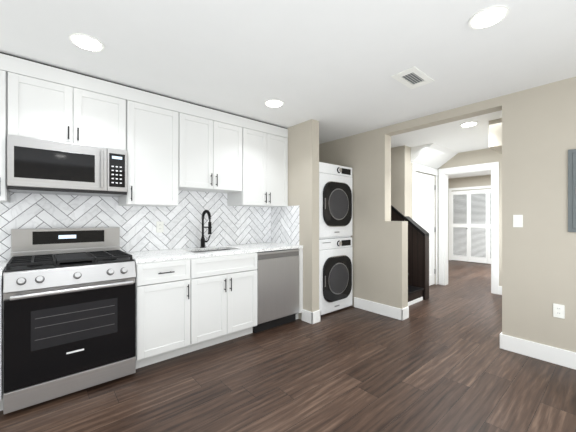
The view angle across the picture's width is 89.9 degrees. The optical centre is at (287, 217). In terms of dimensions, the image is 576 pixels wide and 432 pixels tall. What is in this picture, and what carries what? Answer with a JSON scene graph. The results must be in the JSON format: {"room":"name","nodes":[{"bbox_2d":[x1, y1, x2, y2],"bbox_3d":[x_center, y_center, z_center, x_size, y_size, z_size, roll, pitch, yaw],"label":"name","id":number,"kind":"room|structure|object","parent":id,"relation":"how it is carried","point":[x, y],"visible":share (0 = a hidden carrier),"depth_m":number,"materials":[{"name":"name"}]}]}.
{"room":"kitchen","nodes":[
{"label":"kitchen","id":0,"kind":"room"},
{"bbox_2d":[0,260,575,431],"bbox_3d":[1.679,1.280,3.238,11.970,0.060,7.920,0,0,-41],"label":"floor","id":1,"kind":"structure","parent":0,"point":[439,360],"depth_m":2.17,"materials":[{"name":"brown wood"}]},
{"bbox_2d":[0,275,2,410],"bbox_3d":[-2.297,0.808,1.804,0.769,0.884,0.661,0,0,-41],"label":"base cabinet","id":2,"kind":"object","parent":1,"relation":"on","point":[1,277],"depth_m":1.82,"materials":[{"name":"white wood"}]},
{"bbox_2d":[3,227,135,413],"bbox_3d":[-1.675,0.667,2.257,0.752,1.165,0.733,0,0,-41],"label":"range","id":3,"kind":"object","parent":1,"relation":"on","point":[69,310],"visible":1,"depth_m":2.04,"materials":[{"name":"silver metal"}]},
{"bbox_2d":[135,262,147,368],"bbox_3d":[-1.714,0.808,2.305,0.884,0.884,0.661,0,0,-41],"label":"base cabinet","id":4,"kind":"object","parent":1,"relation":"on","point":[141,279],"depth_m":2.33,"materials":[{"name":"white wood"}]},
{"bbox_2d":[148,252,256,364],"bbox_3d":[-0.980,0.808,2.937,1.171,0.884,0.661,0,0,-41],"label":"base cabinet","id":5,"kind":"object","parent":1,"relation":"on","point":[184,306],"depth_m":2.65,"materials":[{"name":"white wood"}]},
{"bbox_2d":[0,242,302,275],"bbox_3d":[-1.310,0.451,2.663,3.388,0.231,0.650,0,0,-41],"label":"countertop","id":6,"kind":"structure","parent":5,"relation":"on","point":[164,255],"depth_m":2.89,"materials":[{"name":"stone"}]},
{"bbox_2d":[200,210,211,247],"bbox_3d":[-0.892,0.121,3.219,0.110,0.425,0.230,0,0,-41],"label":"faucet","id":7,"kind":"object","parent":6,"relation":"on","point":[209,227],"visible":1,"depth_m":3.24,"materials":[{"name":"black metal"}]},
{"bbox_2d":[254,249,298,332],"bbox_3d":[-0.290,0.812,3.503,0.607,0.876,0.610,0,0,-41],"label":"dishwasher","id":8,"kind":"object","parent":1,"relation":"on","point":[277,287],"visible":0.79,"depth_m":3.26,"materials":[{"name":"silver metal"}]},
{"bbox_2d":[296,248,302,318],"bbox_3d":[-0.301,0.808,3.520,0.739,0.884,0.661,0,0,-41],"label":"panel","id":9,"kind":"object","parent":1,"relation":"on","point":[300,249],"depth_m":3.51,"materials":[{"name":"white wood"}]},
{"bbox_2d":[319,237,351,314],"bbox_3d":[0.441,0.760,4.083,0.685,0.977,0.724,0,0,-41],"label":"washer","id":10,"kind":"object","parent":1,"relation":"on","point":[335,274],"visible":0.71,"depth_m":3.79,"materials":[{"name":"white plastic"}]},
{"bbox_2d":[319,162,351,238],"bbox_3d":[0.441,-0.219,4.083,0.685,0.978,0.724,0,0,-41],"label":"dryer","id":11,"kind":"object","parent":10,"relation":"on","point":[335,201],"visible":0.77,"depth_m":3.78,"materials":[{"name":"white metal"}]},
{"bbox_2d":[391,205,428,299],"bbox_3d":[1.291,-0.311,5.411,0.165,3.122,2.580,0,0,-41],"label":"guard","id":12,"kind":"object","parent":1,"relation":"on","point":[418,254],"visible":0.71,"depth_m":4.50,"materials":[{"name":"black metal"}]},
{"bbox_2d":[408,273,423,305],"bbox_3d":[0.877,0.205,5.063,0.907,2.090,2.576,0,0,-41],"label":"staircase","id":13,"kind":"structure","parent":1,"relation":"on","point":[414,294],"depth_m":4.26,"materials":[{"name":"brown wood"}]},
{"bbox_2d":[0,0,575,178],"bbox_3d":[1.679,-1.210,3.238,11.970,0.080,7.920,0,0,-41],"label":"ceiling","id":14,"kind":"structure","parent":0,"point":[332,67],"depth_m":2.05,"materials":[{"name":"paint"}]},
{"bbox_2d":[69,33,104,51],"bbox_3d":[-1.337,-1.165,1.923,0.196,0.009,0.196,0,0,-41],"label":"recessed light","id":15,"kind":"object","parent":14,"relation":"in","point":[86,42],"visible":1,"depth_m":1.91,"materials":[{"name":"white plastic"}]},
{"bbox_2d":[265,99,283,106],"bbox_3d":[-0.141,-1.165,2.939,0.196,0.009,0.196,0,0,-41],"label":"recessed light","id":16,"kind":"object","parent":14,"relation":"in","point":[274,103],"visible":1,"depth_m":2.92,"materials":[{"name":"white plastic"}]},
{"bbox_2d":[391,66,433,88],"bbox_3d":[1.044,-1.163,2.413,0.360,0.010,0.200,0,0,-41],"label":"ceiling vent","id":17,"kind":"object","parent":14,"relation":"in","point":[412,77],"visible":1,"depth_m":2.40,"materials":[{"name":"white plastic"}]},
{"bbox_2d":[411,143,457,168],"bbox_3d":[2.548,-1.045,4.981,1.040,0.250,0.370,0,0,-41],"label":"ceiling soffit","id":18,"kind":"structure","parent":14,"relation":"attached to","point":[434,155],"depth_m":4.86,"materials":[{"name":"paint"}]},
{"bbox_2d":[460,121,477,126],"bbox_3d":[2.252,-1.165,3.592,0.196,0.009,0.196,0,0,-41],"label":"recessed light","id":19,"kind":"object","parent":14,"relation":"in","point":[469,124],"visible":1,"depth_m":3.58,"materials":[{"name":"white plastic"}]},
{"bbox_2d":[468,5,508,28],"bbox_3d":[1.165,-1.165,1.682,0.196,0.009,0.196,0,0,-41],"label":"recessed light","id":20,"kind":"object","parent":14,"relation":"in","point":[490,16],"visible":1,"depth_m":1.67,"materials":[{"name":"white plastic"}]},
{"bbox_2d":[287,119,322,318],"bbox_3d":[0.073,0.040,3.749,0.120,2.420,0.790,0,0,-41],"label":"wall","id":21,"kind":"structure","parent":0,"point":[305,152],"depth_m":3.48,"materials":[{"name":"beige paint"}]},
{"bbox_2d":[0,52,7,202],"bbox_3d":[-2.390,-0.644,1.915,0.773,1.048,0.357,0,0,-41],"label":"upper cabinet","id":22,"kind":"object","parent":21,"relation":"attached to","point":[3,56],"depth_m":2.02,"materials":[{"name":"white wood"}]},
{"bbox_2d":[8,54,135,205],"bbox_3d":[-1.811,-0.644,2.413,0.874,1.048,0.357,0,0,-41],"label":"upper cabinet","id":23,"kind":"object","parent":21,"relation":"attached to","point":[48,102],"depth_m":2.27,"materials":[{"name":"white wood"}]},
{"bbox_2d":[7,134,126,196],"bbox_3d":[-1.784,-0.393,2.382,0.746,0.381,0.439,0,0,-41],"label":"microwave","id":24,"kind":"object","parent":23,"relation":"attached to","point":[38,166],"visible":1,"depth_m":2.22,"materials":[{"name":"silver metal"}]},
{"bbox_2d":[0,190,298,260],"bbox_3d":[-1.333,-0.007,2.692,3.390,0.685,0.580,0,0,-41],"label":"backsplash","id":25,"kind":"structure","parent":21,"relation":"attached to","point":[230,225],"depth_m":3.04,"materials":[{"name":"tile"}]},
{"bbox_2d":[156,222,163,232],"bbox_3d":[-1.347,0.095,3.042,0.072,0.116,0.008,0,0,-41],"label":"outlet","id":26,"kind":"object","parent":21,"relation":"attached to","point":[159,227],"visible":1,"depth_m":3.04,"materials":[{"name":"white plastic"}]},
{"bbox_2d":[136,88,187,206],"bbox_3d":[-1.331,-0.644,2.826,0.515,1.048,0.357,0,0,-41],"label":"upper cabinet","id":27,"kind":"object","parent":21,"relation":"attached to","point":[172,146],"depth_m":2.71,"materials":[{"name":"white wood"}]},
{"bbox_2d":[188,102,247,205],"bbox_3d":[-0.906,-0.644,3.191,0.845,1.048,0.357,0,0,-41],"label":"upper cabinet","id":28,"kind":"object","parent":21,"relation":"attached to","point":[217,139],"depth_m":3.11,"materials":[{"name":"white wood"}]},
{"bbox_2d":[248,118,287,206],"bbox_3d":[-0.397,-0.644,3.629,0.741,1.048,0.357,0,0,-41],"label":"upper cabinet","id":29,"kind":"object","parent":21,"relation":"attached to","point":[267,143],"depth_m":3.52,"materials":[{"name":"white wood"}]},
{"bbox_2d":[323,77,575,351],"bbox_3d":[1.717,0.040,3.271,0.150,2.420,7.920,0,0,-41],"label":"wall","id":30,"kind":"structure","parent":0,"point":[532,136],"depth_m":2.72,"materials":[{"name":"beige paint"}]},
{"bbox_2d":[354,297,403,320],"bbox_3d":[1.164,1.180,3.787,0.016,0.140,0.716,0,0,-41],"label":"baseboard","id":31,"kind":"structure","parent":30,"relation":"attached to","point":[386,310],"depth_m":3.75,"materials":[{"name":"white wood"}]},
{"bbox_2d":[415,172,434,285],"bbox_3d":[2.447,0.224,5.145,0.830,2.028,0.084,0,0,-41],"label":"door","id":32,"kind":"structure","parent":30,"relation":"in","point":[425,201],"depth_m":5.25,"materials":[{"name":"white wood"}]},
{"bbox_2d":[412,162,498,294],"bbox_3d":[2.815,0.165,4.816,1.150,2.170,0.970,0,0,-41],"label":"door frame","id":33,"kind":"structure","parent":30,"relation":"attached to","point":[442,226],"depth_m":5.12,"materials":[{"name":"white wood"}]},
{"bbox_2d":[451,189,490,263],"bbox_3d":[5.417,0.228,7.825,0.058,2.015,1.834,0,0,-41],"label":"door","id":34,"kind":"structure","parent":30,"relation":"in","point":[470,225],"depth_m":8.13,"materials":[{"name":"white wood"}]},
{"bbox_2d":[513,215,522,226],"bbox_3d":[2.127,0.028,2.671,0.007,0.116,0.072,0,0,-41],"label":"light switch","id":35,"kind":"object","parent":30,"relation":"attached to","point":[517,220],"visible":1,"depth_m":2.67,"materials":[{"name":"white plastic"}]},
{"bbox_2d":[500,333,575,369],"bbox_3d":[3.086,1.180,1.550,0.020,0.140,3.226,0,0,-41],"label":"baseboard","id":36,"kind":"structure","parent":30,"relation":"attached to","point":[558,356],"depth_m":2.55,"materials":[{"name":"white wood"}]},
{"bbox_2d":[553,303,564,318],"bbox_3d":[2.308,0.793,2.460,0.008,0.116,0.072,0,0,-41],"label":"outlet","id":37,"kind":"object","parent":30,"relation":"attached to","point":[558,310],"visible":1,"depth_m":2.46,"materials":[{"name":"white plastic"}]},
{"bbox_2d":[568,149,575,231],"bbox_3d":[2.467,-0.227,2.263,0.024,0.687,0.394,0,0,-41],"label":"box","id":38,"kind":"object","parent":30,"relation":"attached to","point":[571,190],"visible":1,"depth_m":2.39,"materials":[{"name":"silver metal"}]}
]}

